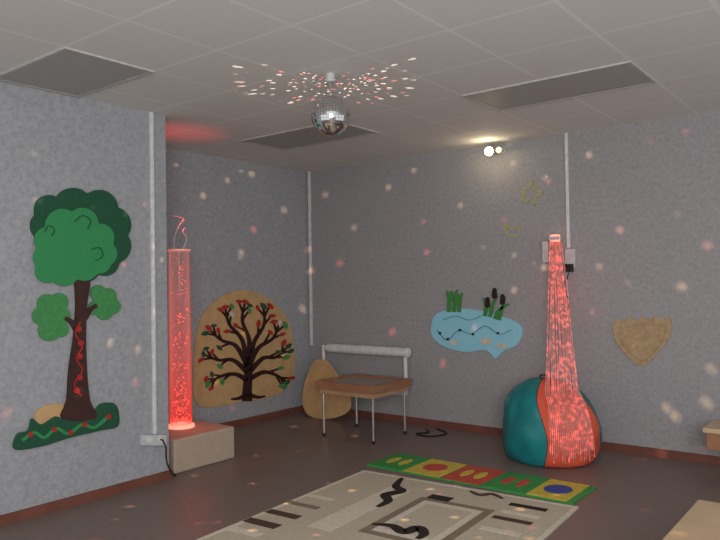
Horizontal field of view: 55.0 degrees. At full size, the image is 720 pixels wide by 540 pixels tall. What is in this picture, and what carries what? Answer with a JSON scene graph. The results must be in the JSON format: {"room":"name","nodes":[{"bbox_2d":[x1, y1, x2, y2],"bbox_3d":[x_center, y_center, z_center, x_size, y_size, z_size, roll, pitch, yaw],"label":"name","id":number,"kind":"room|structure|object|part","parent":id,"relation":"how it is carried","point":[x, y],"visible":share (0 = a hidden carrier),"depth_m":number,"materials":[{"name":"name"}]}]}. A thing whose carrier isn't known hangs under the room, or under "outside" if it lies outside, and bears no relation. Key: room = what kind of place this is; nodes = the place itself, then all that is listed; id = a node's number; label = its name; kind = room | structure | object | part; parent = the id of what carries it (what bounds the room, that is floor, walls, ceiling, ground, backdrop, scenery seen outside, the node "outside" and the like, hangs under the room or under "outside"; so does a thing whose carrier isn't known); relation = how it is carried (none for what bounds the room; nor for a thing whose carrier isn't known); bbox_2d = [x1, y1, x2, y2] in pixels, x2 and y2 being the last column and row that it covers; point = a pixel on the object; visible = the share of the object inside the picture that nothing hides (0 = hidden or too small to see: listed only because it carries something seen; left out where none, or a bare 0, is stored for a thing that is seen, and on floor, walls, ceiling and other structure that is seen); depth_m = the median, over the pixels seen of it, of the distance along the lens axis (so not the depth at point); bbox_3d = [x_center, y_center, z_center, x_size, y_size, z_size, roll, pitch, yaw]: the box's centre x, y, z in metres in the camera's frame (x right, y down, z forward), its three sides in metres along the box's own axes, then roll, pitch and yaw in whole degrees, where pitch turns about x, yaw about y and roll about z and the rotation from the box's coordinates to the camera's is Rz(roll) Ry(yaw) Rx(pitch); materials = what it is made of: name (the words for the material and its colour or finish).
{"room":"sensory room","nodes":[
{"label":"sensory room","id":0,"kind":"room"},
{"bbox_2d":[0,81,168,514],"bbox_3d":[-3.519,0.213,3.958,1.187,2.900,4.905,-2,-1,38],"label":"wall","id":1,"kind":"structure","parent":0,"point":[51,143],"depth_m":4.93,"materials":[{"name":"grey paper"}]},
{"bbox_2d":[12,188,130,449],"bbox_3d":[-2.008,0.303,4.893,0.038,1.784,0.904,-2,-1,38],"label":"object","id":2,"kind":"object","parent":1,"relation":"attached to","point":[80,236],"visible":1,"depth_m":4.88,"materials":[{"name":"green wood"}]},
{"bbox_3d":[-2.006,-0.167,4.900,0.014,0.558,0.633,-2,-1,38],"label":"light crown","id":3,"kind":"part","parent":2,"relation":"part of","materials":[{"name":"green fabric"}]},
{"bbox_3d":[-1.983,-0.251,4.957,0.016,0.674,0.776,-2,-1,38],"label":"dark crown","id":4,"kind":"part","parent":2,"relation":"part of","materials":[{"name":"green fabric"}]},
{"bbox_2d":[0,470,171,526],"bbox_3d":[-3.017,1.615,3.569,0.018,0.068,4.923,-2,-1,38],"label":"baseboard","id":5,"kind":"structure","parent":1,"relation":"attached to","point":[20,515],"depth_m":4.89,"materials":[{"name":"red paint"}]},
{"bbox_2d":[149,112,156,433],"bbox_3d":[-1.621,0.019,5.410,0.025,2.518,0.028,-2,-1,38],"label":"cable conduit","id":6,"kind":"object","parent":1,"relation":"attached to","point":[151,114],"visible":1,"depth_m":5.40,"materials":[{"name":"white plastic"}]},
{"bbox_2d":[140,435,166,445],"bbox_3d":[-1.612,1.318,5.360,0.039,0.116,0.237,-2,-1,38],"label":"power socket","id":7,"kind":"object","parent":1,"relation":"attached to","point":[145,440],"visible":0.96,"depth_m":5.34,"materials":[{"name":"white plastic"}]},
{"bbox_2d":[146,437,151,442],"bbox_3d":[-1.624,1.309,5.316,0.004,0.050,0.057,-2,-1,38],"label":"outlet","id":8,"kind":"object","parent":7,"relation":"attached to","point":[148,439],"depth_m":5.31,"materials":[{"name":"white plastic"}]},
{"bbox_2d":[166,148,308,423],"bbox_3d":[-1.524,0.244,7.393,0.100,2.900,2.965,-2,-1,38],"label":"wall","id":9,"kind":"structure","parent":0,"point":[245,223],"depth_m":7.52,"materials":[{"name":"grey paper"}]},
{"bbox_2d":[193,290,294,407],"bbox_3d":[-1.237,0.838,7.632,0.029,1.235,1.506,-2,-1,38],"label":"panel","id":10,"kind":"object","parent":9,"relation":"attached to","point":[244,347],"visible":1,"depth_m":7.55,"materials":[{"name":"brown wood"}]},
{"bbox_2d":[220,405,304,426],"bbox_3d":[-1.486,1.658,7.292,0.018,0.068,2.865,-2,-1,38],"label":"baseboard","id":11,"kind":"structure","parent":9,"relation":"attached to","point":[266,416],"depth_m":7.80,"materials":[{"name":"red paint"}]},
{"bbox_2d":[0,0,719,171],"bbox_3d":[0.057,-1.360,3.054,8.007,0.100,7.870,-2,-1,38],"label":"ceiling","id":12,"kind":"structure","parent":0,"point":[228,72],"depth_m":4.23,"materials":[{"name":"tile"}]},
{"bbox_2d":[0,47,154,97],"bbox_3d":[-1.843,-1.250,4.431,0.900,0.010,0.600,-2,-1,38],"label":"recessed light","id":13,"kind":"object","parent":12,"relation":"in","point":[64,70],"visible":1,"depth_m":4.39,"materials":[{"name":"white plastic"}]},
{"bbox_2d":[240,124,378,149],"bbox_3d":[-0.483,-1.235,6.414,1.200,0.010,0.600,-2,-1,38],"label":"recessed light","id":14,"kind":"object","parent":12,"relation":"in","point":[305,136],"visible":0.83,"depth_m":6.44,"materials":[{"name":"white plastic"}]},
{"bbox_2d":[311,73,350,135],"bbox_3d":[-0.190,-1.076,4.501,0.261,0.407,0.260,-2,-1,38],"label":"ball","id":15,"kind":"object","parent":12,"relation":"hanging from","point":[330,115],"visible":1,"depth_m":4.41,"materials":[{"name":"silver glass"}]},
{"bbox_3d":[-0.193,-1.252,4.505,0.060,0.055,0.060,-2,-1,38],"label":"motor","id":16,"kind":"part","parent":15,"relation":"part of","materials":[{"name":"white plastic"}]},
{"bbox_2d":[462,61,656,110],"bbox_3d":[1.407,-1.292,4.937,1.200,0.010,0.600,-2,-1,38],"label":"recessed light","id":17,"kind":"object","parent":12,"relation":"in","point":[623,75],"visible":1,"depth_m":4.88,"materials":[{"name":"white plastic"}]},
{"bbox_2d":[0,411,719,539],"bbox_3d":[0.104,1.639,3.000,8.007,0.100,7.870,-2,-1,38],"label":"floor","id":18,"kind":"structure","parent":0,"point":[276,461],"depth_m":5.25,"materials":[{"name":"brown laminate"}]},
{"bbox_2d":[160,439,176,475],"bbox_3d":[-1.508,1.484,5.469,0.062,0.339,0.213,-1,-1,11],"label":"power cable","id":19,"kind":"object","parent":18,"relation":"on","point":[160,439],"visible":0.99,"depth_m":5.43,"materials":[{"name":"black plastic"}]},
{"bbox_2d":[169,419,233,473],"bbox_3d":[-1.542,1.530,6.051,0.590,0.280,0.650,-2,-1,38],"label":"plinth","id":20,"kind":"object","parent":18,"relation":"on","point":[206,443],"visible":0.67,"depth_m":5.86,"materials":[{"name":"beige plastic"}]},
{"bbox_2d":[167,214,194,429],"bbox_3d":[-1.617,0.441,6.152,0.261,1.905,0.236,-1,-1,6],"label":"tube","id":21,"kind":"object","parent":20,"relation":"on","point":[185,424],"visible":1,"depth_m":6.14,"materials":[{"name":"red plastic"}]},
{"bbox_2d":[302,359,351,418],"bbox_3d":[-0.371,1.354,7.832,0.729,0.660,0.123,-2,-1,38],"label":"board","id":22,"kind":"object","parent":18,"relation":"on","point":[336,406],"visible":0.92,"depth_m":7.88,"materials":[{"name":"brown wood"}]},
{"bbox_2d":[315,374,411,443],"bbox_3d":[0.043,1.385,6.971,0.740,0.555,0.650,-2,-1,38],"label":"table","id":23,"kind":"object","parent":18,"relation":"on","point":[372,387],"visible":1,"depth_m":6.85,"materials":[{"name":"brown wood"}]},
{"bbox_3d":[-0.364,1.446,6.952,0.024,0.415,0.024,-2,-1,38],"label":"leg","id":24,"kind":"part","parent":23,"relation":"part of","materials":[{"name":"metal"}]},
{"bbox_3d":[-0.037,1.448,7.370,0.024,0.415,0.024,-2,-1,38],"label":"leg","id":25,"kind":"part","parent":23,"relation":"part of","materials":[{"name":"metal"}]},
{"bbox_2d":[315,374,411,394],"bbox_3d":[0.039,1.145,6.975,0.740,0.075,0.650,-2,-1,38],"label":"table top","id":26,"kind":"object","parent":23,"relation":"on","point":[352,384],"depth_m":6.84,"materials":[{"name":"brown wood"}]},
{"bbox_3d":[0.125,1.431,6.570,0.024,0.415,0.024,-2,-1,38],"label":"leg","id":27,"kind":"part","parent":23,"relation":"part of","materials":[{"name":"metal"}]},
{"bbox_3d":[0.451,1.434,6.988,0.024,0.415,0.024,-2,-1,38],"label":"leg","id":28,"kind":"part","parent":23,"relation":"part of","materials":[{"name":"metal"}]},
{"bbox_2d":[196,470,578,539],"bbox_3d":[-0.072,1.602,3.927,1.740,0.014,2.900,-2,-1,34],"label":"rug","id":29,"kind":"object","parent":18,"relation":"on","point":[362,505],"visible":1,"depth_m":4.50,"materials":[{"name":"beige carpet"}]},
{"bbox_2d":[416,428,446,436],"bbox_3d":[0.713,1.644,6.979,0.319,0.016,0.312,-1,-1,-21],"label":"power cable","id":30,"kind":"object","parent":18,"relation":"on","point":[445,432],"visible":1,"depth_m":6.91,"materials":[{"name":"black plastic"}]},
{"bbox_2d":[366,453,596,504],"bbox_3d":[0.894,1.611,5.428,1.770,0.019,0.470,-2,-1,38],"label":"mat","id":31,"kind":"object","parent":18,"relation":"on","point":[565,492],"visible":1,"depth_m":5.32,"materials":[{"name":"multicoloured fabric"}]},
{"bbox_2d":[423,464,447,470],"bbox_3d":[0.615,1.612,5.646,0.200,0.003,0.220,-2,-1,38],"label":"circle","id":32,"kind":"object","parent":31,"relation":"on","point":[426,467],"depth_m":5.63,"materials":[{"name":"red fabric"}]},
{"bbox_2d":[544,485,572,493],"bbox_3d":[1.435,1.587,5.006,0.200,0.003,0.220,-2,-1,38],"label":"circle","id":33,"kind":"object","parent":31,"relation":"on","point":[550,489],"depth_m":4.99,"materials":[{"name":"blue fabric"}]},
{"bbox_2d":[503,374,601,467],"bbox_3d":[1.636,1.257,5.939,0.839,0.722,0.830,-2,-1,38],"label":"bean bag","id":34,"kind":"object","parent":18,"relation":"on","point":[549,422],"visible":1,"depth_m":5.64,"materials":[{"name":"teal fabric"}]},
{"bbox_3d":[1.391,1.275,5.849,0.406,0.691,0.464,-1,-1,19],"label":"fabric panel","id":35,"kind":"part","parent":34,"relation":"part of","materials":[{"name":"teal fabric"}]},
{"bbox_3d":[1.714,1.267,5.688,0.474,0.691,0.409,-1,-1,23],"label":"fabric panel","id":36,"kind":"part","parent":34,"relation":"part of","materials":[{"name":"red fabric"}]},
{"bbox_3d":[1.896,1.270,5.987,0.425,0.691,0.435,-2,-1,38],"label":"fabric panel","id":37,"kind":"part","parent":34,"relation":"part of","materials":[{"name":"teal fabric"}]},
{"bbox_2d":[662,500,719,539],"bbox_3d":[1.473,1.392,2.985,0.340,0.350,1.530,-2,-1,38],"label":"wooden bench","id":38,"kind":"object","parent":18,"relation":"on","point":[701,521],"visible":1,"depth_m":3.31,"materials":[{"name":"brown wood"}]},
{"bbox_2d":[703,420,719,450],"bbox_3d":[3.216,1.351,4.681,1.560,0.440,0.350,-2,-1,38],"label":"wooden bench","id":39,"kind":"object","parent":18,"relation":"on","point":[712,429],"visible":1,"depth_m":5.01,"materials":[{"name":"brown wood"}]},
{"bbox_3d":[3.213,1.148,4.685,1.560,0.035,0.350,-2,-1,38],"label":"seat","id":40,"kind":"part","parent":39,"relation":"part of","materials":[{"name":"brown wood"}]},
{"bbox_2d":[322,343,410,395],"bbox_3d":[0.059,1.263,7.807,1.238,0.828,0.150,-2,-1,38],"label":"rail","id":41,"kind":"object","parent":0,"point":[403,352],"visible":0.57,"depth_m":7.66,"materials":[{"name":"white metal"}]},
{"bbox_2d":[307,110,719,455],"bbox_3d":[2.512,0.157,6.057,7.907,2.900,0.100,-2,-1,38],"label":"wall","id":42,"kind":"structure","parent":0,"point":[390,238],"depth_m":6.61,"materials":[{"name":"grey paint"}]},
{"bbox_2d":[308,171,312,344],"bbox_3d":[-0.605,-0.144,8.416,0.032,2.115,0.025,-2,-1,38],"label":"cable conduit","id":43,"kind":"object","parent":42,"relation":"attached to","point":[309,172],"visible":1,"depth_m":8.40,"materials":[{"name":"white plastic"}]},
{"bbox_2d":[431,288,522,357],"bbox_3d":[1.161,0.534,7.023,1.041,0.698,0.038,-2,-1,38],"label":"panel","id":44,"kind":"object","parent":42,"relation":"attached to","point":[462,330],"visible":1,"depth_m":7.01,"materials":[{"name":"blue paint"}]},
{"bbox_2d":[485,147,505,155],"bbox_3d":[1.316,-1.162,6.802,0.234,0.090,0.212,-2,-1,38],"label":"wall spotlight","id":45,"kind":"object","parent":42,"relation":"attached to","point":[489,151],"visible":1,"depth_m":6.73,"materials":[{"name":"white plastic"}]},
{"bbox_3d":[1.262,-1.162,6.763,0.086,0.086,0.086,-2,-1,38],"label":"bulb","id":46,"kind":"part","parent":45,"relation":"part of","materials":[{"name":"white glass"}]},
{"bbox_2d":[504,224,519,237],"bbox_3d":[1.494,-0.390,6.788,0.168,0.145,0.006,-2,-1,38],"label":"wall ornament","id":47,"kind":"object","parent":42,"relation":"attached to","point":[505,225],"visible":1,"depth_m":6.79,"materials":[{"name":"yellow plastic"}]},
{"bbox_2d":[520,182,542,204],"bbox_3d":[1.653,-0.735,6.665,0.239,0.231,0.006,-2,-1,38],"label":"star","id":48,"kind":"object","parent":42,"relation":"attached to","point":[532,183],"visible":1,"depth_m":6.66,"materials":[{"name":"yellow plastic"}]},
{"bbox_2d":[345,409,719,464],"bbox_3d":[2.505,1.572,5.979,7.889,0.068,0.018,-2,-1,38],"label":"baseboard","id":49,"kind":"structure","parent":42,"relation":"attached to","point":[686,456],"depth_m":6.83,"materials":[{"name":"red paint"}]},
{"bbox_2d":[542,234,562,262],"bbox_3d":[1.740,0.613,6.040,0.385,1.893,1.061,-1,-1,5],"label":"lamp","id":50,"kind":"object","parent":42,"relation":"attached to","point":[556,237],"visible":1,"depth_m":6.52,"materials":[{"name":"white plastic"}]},
{"bbox_2d":[564,133,569,247],"bbox_3d":[1.932,-0.742,6.436,0.028,1.072,0.025,-2,-1,38],"label":"cable conduit","id":51,"kind":"object","parent":42,"relation":"attached to","point":[565,134],"visible":1,"depth_m":6.43,"materials":[{"name":"white plastic"}]},
{"bbox_2d":[565,249,575,271],"bbox_3d":[1.957,-0.088,6.377,0.098,0.205,0.080,-2,-1,38],"label":"power socket","id":52,"kind":"object","parent":42,"relation":"attached to","point":[570,254],"visible":1,"depth_m":6.35,"materials":[{"name":"white plastic"}]},
{"bbox_2d":[560,273,568,317],"bbox_3d":[1.902,0.240,6.417,0.103,0.425,0.036,-2,-1,38],"label":"power cable","id":53,"kind":"object","parent":52,"relation":"hanging from","point":[568,273],"visible":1,"depth_m":6.41,"materials":[{"name":"black plastic"}]},
{"bbox_2d":[613,316,671,365],"bbox_3d":[2.456,0.619,6.023,0.496,0.437,0.017,-2,-1,38],"label":"panel","id":54,"kind":"object","parent":42,"relation":"attached to","point":[641,340],"visible":1,"depth_m":6.01,"materials":[{"name":"beige fabric"}]}
]}

